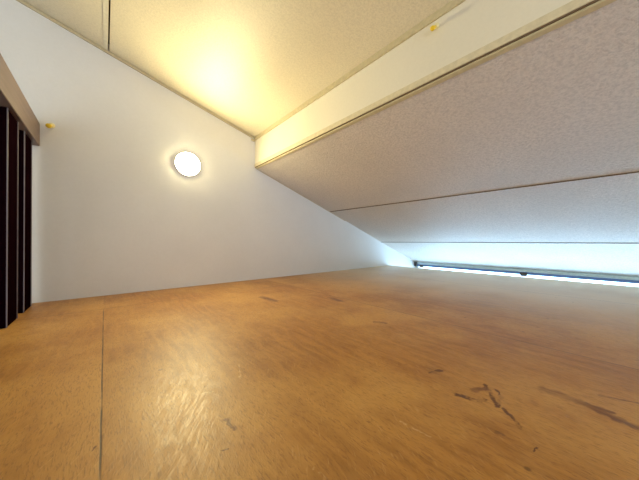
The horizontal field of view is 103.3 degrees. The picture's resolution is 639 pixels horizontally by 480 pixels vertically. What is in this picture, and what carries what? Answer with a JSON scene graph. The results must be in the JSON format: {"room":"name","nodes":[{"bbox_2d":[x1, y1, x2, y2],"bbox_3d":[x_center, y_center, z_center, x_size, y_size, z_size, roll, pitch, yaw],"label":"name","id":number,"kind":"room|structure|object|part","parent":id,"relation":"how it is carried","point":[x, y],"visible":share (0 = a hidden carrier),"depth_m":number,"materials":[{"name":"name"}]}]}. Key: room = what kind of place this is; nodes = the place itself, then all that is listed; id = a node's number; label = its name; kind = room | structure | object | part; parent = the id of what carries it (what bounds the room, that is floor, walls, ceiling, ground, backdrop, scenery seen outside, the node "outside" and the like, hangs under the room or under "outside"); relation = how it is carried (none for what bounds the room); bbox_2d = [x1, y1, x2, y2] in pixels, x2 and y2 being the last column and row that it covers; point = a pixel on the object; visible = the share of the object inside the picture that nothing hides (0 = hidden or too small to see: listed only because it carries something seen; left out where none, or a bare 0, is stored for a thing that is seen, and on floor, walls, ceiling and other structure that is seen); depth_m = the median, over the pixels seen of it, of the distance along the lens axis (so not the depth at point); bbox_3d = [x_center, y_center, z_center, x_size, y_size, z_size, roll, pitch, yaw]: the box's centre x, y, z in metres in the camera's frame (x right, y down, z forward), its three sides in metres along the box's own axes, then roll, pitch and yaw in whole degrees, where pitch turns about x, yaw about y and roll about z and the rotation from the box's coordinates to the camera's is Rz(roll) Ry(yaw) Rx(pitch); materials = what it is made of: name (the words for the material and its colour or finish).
{"room":"attic room","nodes":[
{"label":"attic room","id":0,"kind":"room"},
{"bbox_2d":[23,0,108,46],"bbox_3d":[-0.131,-1.163,-0.527,0.907,0.297,4.160,0,0,-40],"label":"ceiling","id":1,"kind":"structure","parent":0,"point":[85,17],"depth_m":1.17,"materials":[{"name":"white paint"}]},
{"bbox_2d":[0,0,425,302],"bbox_3d":[-0.914,0.046,1.598,6.273,4.700,0.100,0,0,-40],"label":"wall","id":2,"kind":"structure","parent":0,"point":[113,212],"depth_m":1.43,"materials":[{"name":"paint"}]},
{"bbox_2d":[45,123,54,127],"bbox_3d":[-1.273,-0.540,1.197,0.023,0.038,0.059,0,0,-28],"label":"pin","id":3,"kind":"object","parent":2,"relation":"attached to","point":[48,125],"visible":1,"depth_m":1.18,"materials":[{"name":"yellow metal"}]},
{"bbox_2d":[103,0,107,50],"bbox_3d":[0.211,-1.014,-0.246,0.018,0.010,4.146,0,0,-40],"label":"trim","id":4,"kind":"structure","parent":2,"relation":"attached to","point":[105,2],"depth_m":1.18,"materials":[{"name":"white wood"}]},
{"bbox_2d":[108,0,109,43],"bbox_3d":[-0.496,-1.330,-0.835,3.557,1.026,4.160,0,0,-40],"label":"trim","id":5,"kind":"structure","parent":2,"relation":"attached to","point":[109,0],"depth_m":1.24,"materials":[{"name":"white wood"}]},
{"bbox_2d":[16,0,253,138],"bbox_3d":[-1.843,-1.268,0.743,3.545,1.016,0.010,0,0,-40],"label":"trim","id":6,"kind":"structure","parent":2,"relation":"attached to","point":[20,1],"depth_m":1.39,"materials":[{"name":"white wood"}]},
{"bbox_2d":[175,152,200,175],"bbox_3d":[-0.829,-0.478,1.594,0.148,0.148,0.020,0,0,-40],"label":"wall lamp","id":7,"kind":"object","parent":2,"relation":"attached to","point":[187,164],"visible":1,"depth_m":1.58,"materials":[{"name":"white glass"}]},
{"bbox_2d":[257,169,344,220],"bbox_3d":[-0.106,-0.362,2.217,0.950,0.344,0.003,0,0,-40],"label":"trim","id":8,"kind":"structure","parent":2,"relation":"attached to","point":[257,169],"depth_m":2.16,"materials":[{"name":"wood"}]},
{"bbox_2d":[330,171,638,211],"bbox_3d":[1.446,-0.274,0.807,0.006,0.007,4.159,0,0,-40],"label":"trim","id":9,"kind":"structure","parent":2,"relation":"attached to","point":[636,171],"depth_m":1.31,"materials":[{"name":"wood"}]},
{"bbox_2d":[109,0,451,136],"bbox_3d":[0.540,-0.912,0.042,0.841,0.278,4.160,0,0,-40],"label":"ceiling","id":10,"kind":"structure","parent":0,"point":[249,63],"depth_m":1.13,"materials":[{"name":"white paint"}]},
{"bbox_2d":[0,265,638,479],"bbox_3d":[0.719,0.308,0.911,2.868,0.030,3.060,0,0,-40],"label":"floor","id":11,"kind":"structure","parent":0,"point":[388,372],"depth_m":0.53,"materials":[{"name":"brown wood"}]},
{"bbox_2d":[0,53,39,328],"bbox_3d":[-0.836,-0.129,0.586,0.049,0.840,1.534,0,0,-40],"label":"railing","id":12,"kind":"object","parent":11,"relation":"on","point":[19,126],"visible":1,"depth_m":0.91,"materials":[{"name":"black metal"}]},
{"bbox_3d":[-0.836,-0.495,0.588,0.049,0.107,1.534,0,0,-40],"label":"rail","id":13,"kind":"part","parent":12,"relation":"part of","materials":[{"name":"brown wood"}]},
{"bbox_2d":[255,0,572,163],"bbox_3d":[0.872,-0.685,0.322,0.030,0.273,4.160,0,0,-40],"label":"ceiling beam","id":14,"kind":"structure","parent":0,"point":[471,25],"depth_m":0.92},
{"bbox_2d":[254,0,465,140],"bbox_3d":[0.859,-0.761,0.309,0.006,0.024,4.157,0,0,-40],"label":"trim","id":15,"kind":"structure","parent":14,"relation":"attached to","point":[452,4],"depth_m":1.04,"materials":[{"name":"white wood"}]},
{"bbox_2d":[430,23,439,30],"bbox_3d":[0.386,-0.711,0.845,0.040,0.034,0.017,0,0,-34],"label":"pin","id":16,"kind":"object","parent":14,"relation":"attached to","point":[436,26],"visible":1,"depth_m":0.84,"materials":[{"name":"yellow metal"}]},
{"bbox_2d":[255,0,616,168],"bbox_3d":[0.859,-0.563,0.310,0.004,0.023,4.158,0,0,-40],"label":"trim","id":17,"kind":"structure","parent":14,"relation":"attached to","point":[575,4],"depth_m":0.80,"materials":[{"name":"white wood"}]},
{"bbox_2d":[258,0,638,210],"bbox_3d":[1.157,-0.424,0.563,0.753,0.298,4.160,0,0,-40],"label":"ceiling","id":18,"kind":"structure","parent":0,"point":[562,104],"depth_m":0.99,"materials":[{"name":"white paint"}]},
{"bbox_2d":[332,173,638,242],"bbox_3d":[1.747,-0.143,1.063,0.787,0.318,4.160,0,0,-40],"label":"ceiling","id":19,"kind":"structure","parent":0,"point":[602,209],"depth_m":1.58,"materials":[{"name":"white paint"}]},
{"bbox_2d":[382,242,638,276],"bbox_3d":[2.339,0.137,1.563,0.755,0.296,4.160,0,0,-40],"label":"ceiling","id":20,"kind":"structure","parent":0,"point":[592,258],"depth_m":2.14,"materials":[{"name":"white paint"}]},
{"bbox_2d":[415,242,638,243],"bbox_3d":[2.050,0.018,1.318,0.008,0.007,4.159,0,0,-40],"label":"trim","id":21,"kind":"structure","parent":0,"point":[415,242],"depth_m":2.04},
{"bbox_3d":[2.680,1.291,1.849,0.100,2.210,4.160,0,0,-40],"label":"wall","id":22,"kind":"structure","parent":0,"visible":0},
{"bbox_2d":[414,262,638,283],"bbox_3d":[2.217,1.018,2.306,0.096,1.460,2.854,0,0,-40],"label":"window","id":23,"kind":"structure","parent":22,"relation":"in","point":[422,264],"depth_m":2.42,"materials":[{"name":"grey metal"}]},
{"bbox_3d":[2.191,0.322,2.286,0.028,0.068,2.854,0,0,-40],"label":"curtain rail","id":24,"kind":"part","parent":23,"relation":"part of","materials":[{"name":"grey metal"}]},
{"bbox_2d":[417,262,638,280],"bbox_3d":[2.630,0.301,1.809,0.032,0.027,4.158,0,0,-40],"label":"trim","id":25,"kind":"structure","parent":22,"relation":"attached to","point":[423,263],"depth_m":2.40,"materials":[{"name":"grey metal"}]}
]}

